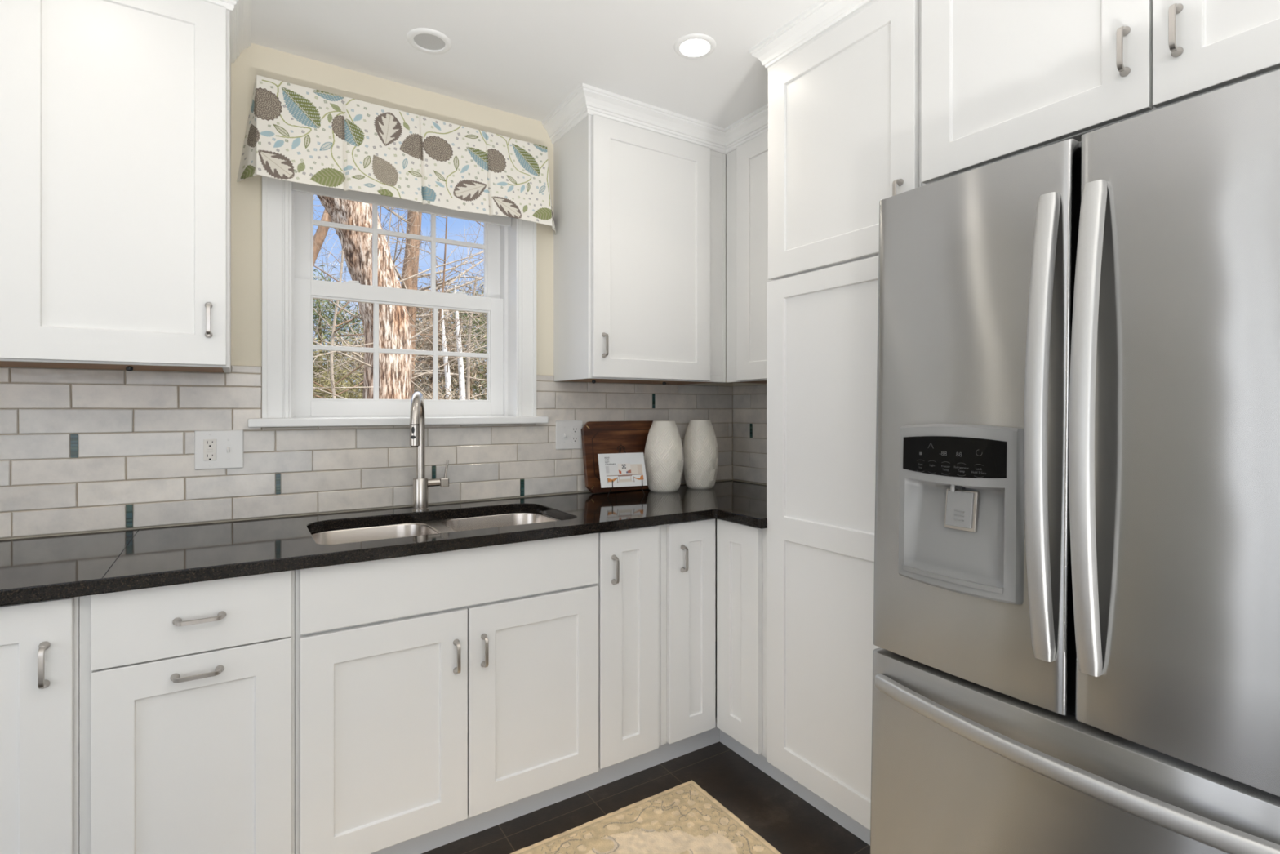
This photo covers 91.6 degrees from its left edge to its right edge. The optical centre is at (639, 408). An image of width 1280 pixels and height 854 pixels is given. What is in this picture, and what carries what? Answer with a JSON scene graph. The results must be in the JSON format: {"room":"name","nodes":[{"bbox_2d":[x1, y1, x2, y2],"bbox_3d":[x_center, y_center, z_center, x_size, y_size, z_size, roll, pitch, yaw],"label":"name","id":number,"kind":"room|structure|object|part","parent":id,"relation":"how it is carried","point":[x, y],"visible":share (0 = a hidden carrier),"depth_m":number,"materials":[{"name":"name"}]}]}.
{"room":"kitchen","nodes":[
{"label":"kitchen","id":0,"kind":"room"},
{"bbox_2d":[0,43,732,640],"bbox_3d":[-1.617,0.044,1.846,5.160,2.430,0.160,0,0,-33],"label":"wall","id":1,"kind":"structure","parent":0,"point":[255,60],"depth_m":2.08,"materials":[{"name":"beige paint"}]},
{"bbox_2d":[0,0,231,373],"bbox_3d":[-1.748,-0.636,1.456,1.317,1.071,0.354,0,0,-33],"label":"upper cabinet","id":2,"kind":"object","parent":1,"relation":"attached to","point":[115,115],"visible":0.96,"depth_m":1.57,"materials":[{"name":"white paint"}]},
{"bbox_3d":[-1.762,-0.120,1.480,1.279,0.013,0.275,0,0,-33],"label":"panel","id":3,"kind":"part","parent":2,"relation":"part of","materials":[{"name":"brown wood"}]},
{"bbox_3d":[-1.146,-0.237,1.651,0.017,0.095,0.029,0,0,-33],"label":"handle","id":4,"kind":"part","parent":2,"relation":"part of","materials":[{"name":"silver metal"}]},
{"bbox_2d":[201,0,252,62],"bbox_3d":[-1.725,-1.131,1.469,1.369,0.080,0.356,0,0,-33],"label":"trim","id":5,"kind":"structure","parent":2,"relation":"attached to","point":[240,10],"depth_m":1.82,"materials":[{"name":"white paint"}]},
{"bbox_2d":[0,364,732,538],"bbox_3d":[-0.968,0.106,2.163,3.394,0.488,0.010,0,0,-33],"label":"backsplash","id":6,"kind":"structure","parent":1,"relation":"attached to","point":[82,450],"depth_m":1.96,"materials":[{"name":"beige tile"}]},
{"bbox_2d":[194,430,243,470],"bbox_3d":[-1.306,0.127,1.930,0.126,0.120,0.017,0,0,-33],"label":"outlet plate","id":7,"kind":"object","parent":6,"relation":"attached to","point":[213,449],"visible":1,"depth_m":1.93,"materials":[{"name":"white plastic"}]},
{"bbox_2d":[203,439,216,460],"bbox_3d":[-1.327,0.127,1.918,0.033,0.066,0.002,0,0,-33],"label":"receptacle","id":8,"kind":"object","parent":7,"relation":"attached to","point":[209,445],"depth_m":1.92,"materials":[{"name":"white plastic"}]},
{"bbox_2d":[226,445,230,453],"bbox_3d":[-1.287,0.127,1.944,0.010,0.024,0.001,0,0,-33],"label":"switch","id":9,"kind":"object","parent":7,"relation":"attached to","point":[228,447],"depth_m":1.94,"materials":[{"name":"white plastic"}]},
{"bbox_2d":[555,420,582,449],"bbox_3d":[-0.292,0.108,2.584,0.123,0.120,0.017,0,0,-33],"label":"outlet plate","id":10,"kind":"object","parent":6,"relation":"attached to","point":[568,433],"visible":1,"depth_m":2.58,"materials":[{"name":"white plastic"}]},
{"bbox_2d":[571,435,578,442],"bbox_3d":[-0.272,0.127,2.599,0.033,0.029,0.002,0,0,-33],"label":"receptacle","id":11,"kind":"object","parent":10,"relation":"attached to","point":[574,438],"depth_m":2.60,"materials":[{"name":"white plastic"}]},
{"bbox_2d":[571,426,578,433],"bbox_3d":[-0.272,0.088,2.599,0.033,0.029,0.002,0,0,-33],"label":"receptacle","id":12,"kind":"object","parent":10,"relation":"attached to","point":[575,429],"depth_m":2.60,"materials":[{"name":"white plastic"}]},
{"bbox_2d":[236,75,555,235],"bbox_3d":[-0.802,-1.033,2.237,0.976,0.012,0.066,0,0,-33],"label":"valance","id":13,"kind":"object","parent":1,"relation":"attached to","point":[295,133],"visible":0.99,"depth_m":2.13,"materials":[{"name":"fabric"}]},
{"bbox_2d":[248,176,548,427],"bbox_3d":[-0.853,-0.481,2.307,1.019,1.080,0.215,0,0,-33],"label":"window","id":14,"kind":"structure","parent":1,"relation":"in","point":[290,289],"depth_m":2.29,"materials":[{"name":"white paint"}]},
{"bbox_3d":[-0.901,-0.663,2.381,0.749,0.513,0.030,0,0,-33],"label":"sash","id":15,"kind":"part","parent":14,"relation":"part of","materials":[{"name":"white plastic"}]},
{"bbox_3d":[-0.882,-0.213,2.351,0.749,0.476,0.032,0,0,-33],"label":"sash","id":16,"kind":"part","parent":14,"relation":"part of","materials":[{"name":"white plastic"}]},
{"bbox_2d":[291,182,511,226],"bbox_3d":[-0.843,-0.796,2.292,0.773,0.130,0.070,0,0,-33],"label":"window shade","id":17,"kind":"object","parent":14,"relation":"attached to","point":[371,198],"visible":0.2,"depth_m":2.26,"materials":[{"name":"white fabric"}]},
{"bbox_2d":[553,115,725,385],"bbox_3d":[0.019,-0.636,2.596,0.666,1.071,0.354,0,0,-33],"label":"upper cabinet","id":18,"kind":"object","parent":1,"relation":"attached to","point":[639,214],"visible":0.85,"depth_m":2.45,"materials":[{"name":"white paint"}]},
{"bbox_3d":[-0.127,-0.237,2.308,0.017,0.095,0.029,0,0,-33],"label":"handle","id":19,"kind":"part","parent":18,"relation":"part of","materials":[{"name":"silver metal"}]},
{"bbox_3d":[0.004,-0.120,2.619,0.630,0.013,0.275,0,0,-33],"label":"panel","id":20,"kind":"part","parent":18,"relation":"part of","materials":[{"name":"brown wood"}]},
{"bbox_3d":[0.056,-0.603,2.455,0.554,0.969,0.019,0,0,-33],"label":"door","id":21,"kind":"part","parent":18,"relation":"part of","materials":[{"name":"white paint"}]},
{"bbox_2d":[542,83,768,154],"bbox_3d":[0.132,-1.131,2.450,1.069,0.080,0.460,0,0,3],"label":"trim","id":22,"kind":"structure","parent":1,"relation":"attached to","point":[586,100],"depth_m":2.44,"materials":[{"name":"white paint"}]},
{"bbox_2d":[250,0,819,171],"bbox_3d":[0.569,-1.231,-1.599,5.500,0.120,9.000,0,0,-33],"label":"ceiling","id":23,"kind":"structure","parent":0,"point":[524,58],"depth_m":2.00,"materials":[{"name":"white paint"}]},
{"bbox_2d":[406,27,451,53],"bbox_3d":[-0.671,-1.168,1.981,0.136,0.007,0.136,0,0,-33],"label":"recessed light","id":24,"kind":"object","parent":23,"relation":"in","point":[429,41],"visible":1,"depth_m":1.98,"materials":[{"name":"white paint"}]},
{"bbox_2d":[673,33,715,58],"bbox_3d":[0.177,-1.168,2.009,0.136,0.007,0.136,0,0,-33],"label":"recessed light","id":25,"kind":"object","parent":23,"relation":"in","point":[694,46],"visible":1,"depth_m":2.00,"materials":[{"name":"white paint"}]},
{"bbox_2d":[748,0,877,71],"bbox_3d":[0.934,-1.131,1.413,0.302,0.080,1.666,0,0,-33],"label":"trim","id":26,"kind":"structure","parent":23,"relation":"attached to","point":[824,15],"depth_m":1.86,"materials":[{"name":"white paint"}]},
{"bbox_2d":[421,728,870,853],"bbox_3d":[-0.180,1.309,-0.381,5.160,0.100,5.460,0,0,-33],"label":"floor","id":27,"kind":"structure","parent":0,"point":[784,820],"depth_m":1.95,"materials":[{"name":"stone"}]},
{"bbox_2d":[0,596,79,853],"bbox_3d":[-1.772,0.765,1.252,1.055,0.757,0.647,0,0,-33],"label":"base cabinet","id":28,"kind":"object","parent":27,"relation":"on","point":[39,641],"visible":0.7,"depth_m":1.26,"materials":[{"name":"white paint"}]},
{"bbox_3d":[-1.202,0.520,1.252,0.017,0.095,0.029,0,0,-33],"label":"handle","id":29,"kind":"part","parent":28,"relation":"part of","materials":[{"name":"silver metal"}]},
{"bbox_2d":[0,480,767,606],"bbox_3d":[-0.730,0.369,1.790,3.390,0.033,0.874,0,0,-33],"label":"countertop","id":30,"kind":"structure","parent":28,"relation":"on","point":[44,568],"depth_m":1.68,"materials":[{"name":"black stone"}]},
{"bbox_2d":[409,391,448,511],"bbox_3d":[-0.750,0.147,2.122,0.109,0.412,0.254,0,0,8],"label":"faucet","id":31,"kind":"object","parent":30,"relation":"on","point":[421,484],"visible":1,"depth_m":2.16,"materials":[{"name":"silver metal"}]},
{"bbox_3d":[-0.748,0.095,2.094,0.030,0.307,0.205,0,0,-14],"label":"spout","id":32,"kind":"part","parent":31,"relation":"part of","materials":[{"name":"silver metal"}]},
{"bbox_3d":[-0.734,0.261,2.202,0.048,0.027,0.027,0,0,-33],"label":"valve arm","id":33,"kind":"part","parent":31,"relation":"part of","materials":[{"name":"silver metal"}]},
{"bbox_3d":[-0.694,0.216,2.228,0.016,0.066,0.012,0,0,-33],"label":"lever","id":34,"kind":"part","parent":31,"relation":"part of","materials":[{"name":"silver metal"}]},
{"bbox_2d":[311,511,559,544],"bbox_3d":[-0.617,0.481,1.976,0.812,0.193,0.450,0,0,-33],"label":"sink","id":35,"kind":"object","parent":30,"relation":"in","point":[335,536],"visible":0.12,"depth_m":2.10,"materials":[{"name":"metal"}]},
{"bbox_3d":[-0.790,0.481,1.864,0.366,0.193,0.419,0,0,-33],"label":"bowl","id":36,"kind":"part","parent":35,"relation":"part of","materials":[{"name":"metal"}]},
{"bbox_3d":[-0.445,0.481,2.087,0.370,0.193,0.419,0,0,-33],"label":"bowl","id":37,"kind":"part","parent":35,"relation":"part of","materials":[{"name":"metal"}]},
{"bbox_2d":[581,420,653,493],"bbox_3d":[-0.056,0.203,2.697,0.420,0.298,0.069,0,0,-33],"label":"cutting board","id":38,"kind":"object","parent":30,"relation":"on","point":[597,437],"visible":0.5,"depth_m":2.64,"materials":[{"name":"brown wood"}]},
{"bbox_2d":[607,444,644,496],"bbox_3d":[-0.051,0.248,2.542,0.137,0.207,0.139,0,0,12],"label":"easel","id":39,"kind":"object","parent":30,"relation":"on","point":[620,445],"visible":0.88,"depth_m":2.56,"materials":[{"name":"black metal"}]},
{"bbox_2d":[597,452,647,488],"bbox_3d":[-0.070,0.248,2.532,0.203,0.133,0.040,0,0,-25],"label":"photo card","id":40,"kind":"object","parent":39,"relation":"on","point":[624,469],"visible":1,"depth_m":2.53,"materials":[{"name":"grey paper"}]},
{"bbox_2d":[644,420,684,492],"bbox_3d":[0.103,0.202,2.682,0.171,0.301,0.171,0,0,45],"label":"vase","id":41,"kind":"object","parent":30,"relation":"on","point":[664,458],"visible":0.98,"depth_m":2.62,"materials":[{"name":"white ceramic"}]},
{"bbox_2d":[682,419,718,488],"bbox_3d":[0.270,0.201,2.790,0.164,0.304,0.164,0,0,3],"label":"vase","id":42,"kind":"object","parent":30,"relation":"on","point":[700,449],"visible":0.98,"depth_m":2.73,"materials":[{"name":"white ceramic"}]},
{"bbox_2d":[79,569,294,853],"bbox_3d":[-1.161,0.765,1.646,0.397,0.757,0.647,0,0,-33],"label":"base cabinet","id":43,"kind":"object","parent":27,"relation":"on","point":[187,691],"visible":0.78,"depth_m":1.40,"materials":[{"name":"white paint"}]},
{"bbox_3d":[-1.001,0.469,1.410,0.368,0.161,0.019,0,0,-33],"label":"drawer","id":44,"kind":"part","parent":43,"relation":"part of","materials":[{"name":"white paint"}]},
{"bbox_3d":[-0.989,0.595,1.389,0.099,0.017,0.029,0,0,-33],"label":"handle","id":45,"kind":"part","parent":43,"relation":"part of","materials":[{"name":"silver metal"}]},
{"bbox_3d":[-0.986,0.472,1.391,0.099,0.017,0.029,0,0,-33],"label":"handle","id":46,"kind":"part","parent":43,"relation":"part of","materials":[{"name":"silver metal"}]},
{"bbox_2d":[294,514,598,853],"bbox_3d":[-0.640,0.765,1.982,0.840,0.757,0.647,0,0,-33],"label":"base cabinet","id":47,"kind":"object","parent":27,"relation":"on","point":[434,691],"visible":0.78,"depth_m":1.69,"materials":[{"name":"white paint"}]},
{"bbox_3d":[-0.658,0.851,1.631,0.412,0.584,0.019,0,0,-33],"label":"door","id":48,"kind":"part","parent":47,"relation":"part of","materials":[{"name":"white paint"}]},
{"bbox_3d":[-0.500,0.683,1.705,0.017,0.095,0.029,0,0,-33],"label":"handle","id":49,"kind":"part","parent":47,"relation":"part of","materials":[{"name":"silver metal"}]},
{"bbox_3d":[-0.434,0.683,1.747,0.017,0.095,0.029,0,0,-33],"label":"handle","id":50,"kind":"part","parent":47,"relation":"part of","materials":[{"name":"silver metal"}]},
{"bbox_3d":[-0.308,0.851,1.857,0.412,0.584,0.019,0,0,-33],"label":"door","id":51,"kind":"part","parent":47,"relation":"part of","materials":[{"name":"white paint"}]},
{"bbox_2d":[369,721,719,853],"bbox_3d":[-0.908,1.202,1.585,2.867,0.114,0.018,0,0,-33],"label":"baseboard","id":52,"kind":"structure","parent":27,"relation":"on","point":[440,837],"depth_m":1.98,"materials":[{"name":"white paint"}]},
{"bbox_2d":[595,524,660,768],"bbox_3d":[-0.183,0.765,2.277,0.247,0.757,0.647,0,0,-33],"label":"base cabinet","id":53,"kind":"object","parent":27,"relation":"on","point":[628,584],"visible":0.58,"depth_m":2.03,"materials":[{"name":"white paint"}]},
{"bbox_3d":[-0.076,0.514,1.978,0.017,0.095,0.029,0,0,-33],"label":"handle","id":54,"kind":"part","parent":53,"relation":"part of","materials":[{"name":"silver metal"}]},
{"bbox_2d":[510,779,781,853],"bbox_3d":[-0.137,1.253,1.410,1.276,0.010,0.825,0,0,-33],"label":"rug","id":55,"kind":"object","parent":27,"relation":"on","point":[684,818],"visible":1,"depth_m":1.83,"materials":[{"name":"fabric"}]},
{"bbox_2d":[660,518,766,757],"bbox_3d":[0.337,0.765,2.480,0.845,0.757,0.870,0,0,-33],"label":"base cabinet","id":56,"kind":"object","parent":27,"relation":"on","point":[705,681],"visible":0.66,"depth_m":2.14,"materials":[{"name":"white paint"}]},
{"bbox_3d":[0.154,0.514,2.126,0.017,0.095,0.029,0,0,-33],"label":"handle","id":57,"kind":"part","parent":56,"relation":"part of","materials":[{"name":"silver metal"}]},
{"bbox_3d":[0.180,0.765,2.172,0.202,0.746,0.019,0,0,-33],"label":"door","id":58,"kind":"part","parent":56,"relation":"part of","materials":[{"name":"white paint"}]},
{"bbox_3d":[0.338,0.764,2.134,0.019,0.744,0.210,0,0,-33],"label":"door","id":59,"kind":"part","parent":56,"relation":"part of","materials":[{"name":"white paint"}]},
{"bbox_2d":[720,729,870,844],"bbox_3d":[0.547,1.202,1.990,0.018,0.114,0.878,0,0,-33],"label":"baseboard","id":60,"kind":"structure","parent":27,"relation":"on","point":[759,761],"depth_m":2.02,"materials":[{"name":"white paint"}]},
{"bbox_2d":[766,0,922,830],"bbox_3d":[0.804,-0.014,1.948,0.658,2.315,0.529,0,0,-33],"label":"pantry cabinet","id":61,"kind":"object","parent":27,"relation":"on","point":[845,108],"visible":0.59,"depth_m":1.80,"materials":[{"name":"white paint"}]},
{"bbox_3d":[0.559,0.365,1.794,0.019,1.547,0.523,0,0,-33],"label":"door","id":62,"kind":"part","parent":61,"relation":"part of","materials":[{"name":"white paint"}]},
{"bbox_3d":[0.560,-0.754,1.791,0.019,0.673,0.518,0,0,-33],"label":"door","id":63,"kind":"part","parent":61,"relation":"part of","materials":[{"name":"white paint"}]},
{"bbox_3d":[0.659,-0.544,1.593,0.029,0.095,0.017,0,0,-33],"label":"handle","id":64,"kind":"part","parent":61,"relation":"part of","materials":[{"name":"silver metal"}]},
{"bbox_2d":[870,69,1279,853],"bbox_3d":[1.052,0.381,1.289,0.883,1.775,0.819,2,-1,-33],"label":"refrigerator","id":65,"kind":"object","parent":27,"relation":"on","point":[1077,587],"visible":1,"depth_m":1.06,"materials":[{"name":"grey metal"}]},
{"bbox_3d":[0.645,0.164,1.284,0.009,0.014,0.009,2,-1,-33],"label":"water spout","id":66,"kind":"part","parent":65,"relation":"part of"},
{"bbox_3d":[0.638,0.098,1.276,0.006,0.082,0.220,2,-1,-33],"label":"control panel","id":67,"kind":"part","parent":65,"relation":"part of","materials":[{"name":"black plastic"}]},
{"bbox_3d":[0.659,0.207,1.276,0.016,0.080,0.065,2,-1,-33],"label":"paddle frame","id":68,"kind":"part","parent":65,"relation":"part of","materials":[{"name":"silver metal"}]},
{"bbox_3d":[0.681,0.030,1.298,0.062,1.038,0.403,2,-1,-33],"label":"door","id":69,"kind":"part","parent":65,"relation":"part of","materials":[{"name":"silver metal"}]},
{"bbox_3d":[0.723,0.030,1.122,0.064,0.846,0.032,2,-1,-33],"label":"handle","id":70,"kind":"part","parent":65,"relation":"part of","materials":[{"name":"silver metal"}]},
{"bbox_3d":[0.777,0.863,1.112,0.064,0.604,0.819,2,-1,-33],"label":"freezer drawer","id":71,"kind":"part","parent":65,"relation":"part of","materials":[{"name":"silver metal"}]},
{"bbox_3d":[0.727,0.617,1.080,0.070,0.032,0.765,2,-1,-33],"label":"handle","id":72,"kind":"part","parent":65,"relation":"part of","materials":[{"name":"silver metal"}]},
{"bbox_3d":[0.763,0.030,1.061,0.064,0.846,0.032,2,-1,-33],"label":"handle","id":73,"kind":"part","parent":65,"relation":"part of","materials":[{"name":"silver metal"}]},
{"bbox_3d":[0.906,0.030,0.948,0.062,1.038,0.403,2,-1,-33],"label":"door","id":74,"kind":"part","parent":65,"relation":"part of","materials":[{"name":"silver metal"}]},
{"bbox_2d":[732,382,766,484],"bbox_3d":[1.964,0.044,0.907,0.160,2.430,5.300,0,0,-33],"label":"wall","id":75,"kind":"structure","parent":0,"point":[733,384],"depth_m":3.07,"materials":[{"name":"grey tile"}]},
{"bbox_2d":[726,130,772,383],"bbox_3d":[0.642,-0.642,2.500,0.314,1.058,0.578,0,0,-33],"label":"upper cabinet","id":76,"kind":"object","parent":75,"relation":"attached to","point":[747,166],"visible":0.27,"depth_m":2.52,"materials":[{"name":"white paint"}]},
{"bbox_3d":[0.654,-0.120,2.516,0.276,0.013,0.556,0,0,-33],"label":"panel","id":77,"kind":"part","parent":76,"relation":"part of","materials":[{"name":"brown wood"}]},
{"bbox_2d":[733,384,766,484],"bbox_3d":[0.698,0.119,2.712,0.010,0.463,0.874,0,0,-33],"label":"backsplash","id":78,"kind":"structure","parent":75,"relation":"attached to","point":[749,402],"depth_m":2.97,"materials":[{"name":"beige tile"}]},
{"bbox_2d":[921,0,1279,186],"bbox_3d":[1.243,-0.867,1.268,0.658,0.608,1.087,0,0,-33],"label":"upper cabinet","id":79,"kind":"object","parent":75,"relation":"attached to","point":[1002,79],"visible":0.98,"depth_m":1.30,"materials":[{"name":"white paint"}]},
{"bbox_3d":[0.836,-0.828,1.364,0.019,0.525,0.463,0,0,-33],"label":"door","id":80,"kind":"part","parent":79,"relation":"part of","materials":[{"name":"white paint"}]},
{"bbox_3d":[0.921,-0.686,1.188,0.029,0.095,0.017,0,0,-33],"label":"handle","id":81,"kind":"part","parent":79,"relation":"part of","materials":[{"name":"silver metal"}]},
{"bbox_3d":[0.964,-0.686,1.121,0.029,0.095,0.017,0,0,-33],"label":"handle","id":82,"kind":"part","parent":79,"relation":"part of","materials":[{"name":"silver metal"}]},
{"bbox_3d":[1.089,-0.828,0.971,0.019,0.525,0.463,0,0,-33],"label":"door","id":83,"kind":"part","parent":79,"relation":"part of","materials":[{"name":"white paint"}]},
{"label":"outside","id":84,"kind":"structure","parent":0,"visible":0},
{"bbox_3d":[-14.443,2.559,35.424,70.000,0.200,69.500,0,0,-33],"label":"ground","id":85,"kind":"structure","parent":84,"visible":0},
{"bbox_2d":[313,194,360,395],"bbox_3d":[-7.599,-1.784,9.374,6.839,8.487,5.501,0,0,-33],"label":"bare tree","id":86,"kind":"object","parent":85,"relation":"on","point":[315,194],"visible":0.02,"depth_m":9.42,"materials":[{"name":"brown plant"}]},
{"bbox_2d":[313,331,364,399],"bbox_3d":[-7.859,0.210,16.375,4.925,4.785,4.755,0,0,-5],"label":"tree","id":87,"kind":"object","parent":85,"relation":"on","point":[317,370],"visible":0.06,"depth_m":15.93,"materials":[{"name":"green plant"}]},
{"bbox_2d":[313,351,364,399],"bbox_3d":[-5.546,0.737,10.552,2.653,3.558,2.287,0,0,-14],"label":"shrub","id":88,"kind":"object","parent":85,"relation":"on","point":[344,394],"visible":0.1,"depth_m":10.66,"materials":[{"name":"green plant"}]},
{"bbox_2d":[313,260,364,377],"bbox_3d":[-10.726,-1.513,21.017,5.974,8.267,6.024,0,0,15],"label":"pine tree","id":89,"kind":"object","parent":85,"relation":"on","point":[317,302],"visible":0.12,"depth_m":20.82,"materials":[{"name":"green plant"}]},
{"bbox_2d":[313,310,430,399],"bbox_3d":[-7.646,-0.103,17.901,7.257,5.394,4.935,0,0,-33],"label":"tree","id":90,"kind":"object","parent":85,"relation":"on","point":[347,331],"visible":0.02,"depth_m":17.48,"materials":[{"name":"brown plant"}]},
{"bbox_2d":[313,208,441,265],"bbox_3d":[-6.015,-2.329,10.955,4.216,9.614,6.328,0,0,25],"label":"bare tree","id":91,"kind":"object","parent":85,"relation":"on","point":[319,241],"visible":0.02,"depth_m":10.09,"materials":[{"name":"brown plant"}]},
{"bbox_2d":[313,206,484,397],"bbox_3d":[-5.419,-1.010,11.539,5.328,7.175,6.455,0,0,-33],"label":"bare tree","id":92,"kind":"object","parent":85,"relation":"on","point":[380,206],"visible":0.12,"depth_m":11.74,"materials":[{"name":"brown plant"}]},
{"bbox_2d":[313,194,485,370],"bbox_3d":[-2.243,-1.456,10.211,7.072,7.832,5.181,0,0,-33],"label":"bare tree","id":93,"kind":"object","parent":85,"relation":"on","point":[313,194],"visible":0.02,"depth_m":9.51,"materials":[{"name":"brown plant"}]},
{"bbox_2d":[313,195,486,399],"bbox_3d":[-2.841,-1.431,7.347,5.105,7.883,2.951,0,0,-43],"label":"oak tree","id":94,"kind":"object","parent":85,"relation":"on","point":[395,377],"visible":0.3,"depth_m":6.88,"materials":[{"name":"brown plant"}]},
{"bbox_2d":[313,205,486,399],"bbox_3d":[-5.369,-3.156,14.586,5.530,11.239,6.075,0,0,14],"label":"bare tree","id":95,"kind":"object","parent":85,"relation":"on","point":[413,230],"visible":0.22,"depth_m":14.65,"materials":[{"name":"brown plant"}]},
{"bbox_2d":[313,208,486,398],"bbox_3d":[-4.919,-1.895,9.208,5.445,8.710,5.006,0,0,-15],"label":"bare tree","id":96,"kind":"object","parent":85,"relation":"on","point":[331,371],"visible":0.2,"depth_m":9.00,"materials":[{"name":"brown plant"}]},
{"bbox_2d":[313,204,486,399],"bbox_3d":[-3.584,-1.445,11.151,5.945,7.810,5.528,0,0,42],"label":"bare tree","id":97,"kind":"object","parent":85,"relation":"on","point":[418,212],"visible":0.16,"depth_m":10.19,"materials":[{"name":"brown plant"}]},
{"bbox_2d":[313,259,486,399],"bbox_3d":[-4.380,-0.580,14.023,5.602,6.080,4.938,0,0,24],"label":"birch tree","id":98,"kind":"object","parent":85,"relation":"on","point":[446,368],"visible":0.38,"depth_m":14.17,"materials":[{"name":"white plant"}]},
{"bbox_2d":[326,302,475,395],"bbox_3d":[-9.998,-1.129,22.716,7.534,7.443,5.661,0,0,-28],"label":"tree","id":99,"kind":"object","parent":85,"relation":"on","point":[362,330],"visible":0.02,"depth_m":22.28,"materials":[{"name":"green plant"}]},
{"bbox_2d":[324,213,486,399],"bbox_3d":[-4.298,-1.066,14.789,6.139,7.054,4.252,0,0,-21],"label":"birch tree","id":100,"kind":"object","parent":85,"relation":"on","point":[460,364],"visible":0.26,"depth_m":14.84,"materials":[{"name":"white plant"}]},
{"bbox_2d":[344,306,486,399],"bbox_3d":[-6.120,-0.419,17.655,4.753,6.069,4.456,0,0,-30],"label":"tree","id":101,"kind":"object","parent":85,"relation":"on","point":[428,345],"visible":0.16,"depth_m":17.75,"materials":[{"name":"brown plant"}]},
{"bbox_2d":[391,222,486,399],"bbox_3d":[-2.759,-1.143,14.407,6.193,7.206,4.622,0,0,-10],"label":"bare tree","id":102,"kind":"object","parent":85,"relation":"on","point":[469,223],"visible":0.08,"depth_m":13.90,"materials":[{"name":"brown plant"}]},
{"bbox_2d":[413,372,466,399],"bbox_3d":[-4.207,0.923,12.562,2.642,3.206,2.838,0,0,-40],"label":"shrub","id":103,"kind":"object","parent":85,"relation":"on","point":[442,396],"visible":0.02,"depth_m":12.01,"materials":[{"name":"brown plant"}]},
{"bbox_2d":[415,273,486,399],"bbox_3d":[-5.191,-0.885,19.191,4.912,6.993,4.245,0,0,-33],"label":"pine tree","id":104,"kind":"object","parent":85,"relation":"on","point":[465,313],"visible":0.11,"depth_m":19.37,"materials":[{"name":"green plant"}]},
{"bbox_2d":[415,274,486,399],"bbox_3d":[-7.943,-1.585,24.628,6.341,8.400,5.360,0,0,21],"label":"tree","id":105,"kind":"object","parent":85,"relation":"on","point":[455,274],"visible":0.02,"depth_m":25.16,"materials":[{"name":"brown plant"}]},
{"bbox_2d":[417,265,486,399],"bbox_3d":[-3.485,-0.903,16.214,5.965,6.724,3.217,0,0,30],"label":"young tree","id":106,"kind":"object","parent":85,"relation":"on","point":[468,360],"visible":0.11,"depth_m":15.49,"materials":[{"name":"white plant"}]},
{"bbox_2d":[440,313,486,399],"bbox_3d":[-4.452,-0.793,21.296,4.908,6.765,6.692,0,0,24],"label":"tree","id":107,"kind":"object","parent":85,"relation":"on","point":[484,362],"visible":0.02,"depth_m":20.65,"materials":[{"name":"brown plant"}]},
{"bbox_2d":[446,271,486,399],"bbox_3d":[-6.043,-1.690,26.449,5.896,8.578,5.378,0,0,-43],"label":"tree","id":108,"kind":"object","parent":85,"relation":"on","point":[480,272],"visible":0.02,"depth_m":25.79,"materials":[{"name":"green plant"}]},
{"bbox_2d":[475,378,486,399],"bbox_3d":[-2.819,0.854,12.771,2.647,3.277,2.317,0,0,-23],"label":"shrub","id":109,"kind":"object","parent":85,"relation":"on","point":[484,394],"visible":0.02,"depth_m":12.34,"materials":[{"name":"brown plant"}]}
]}

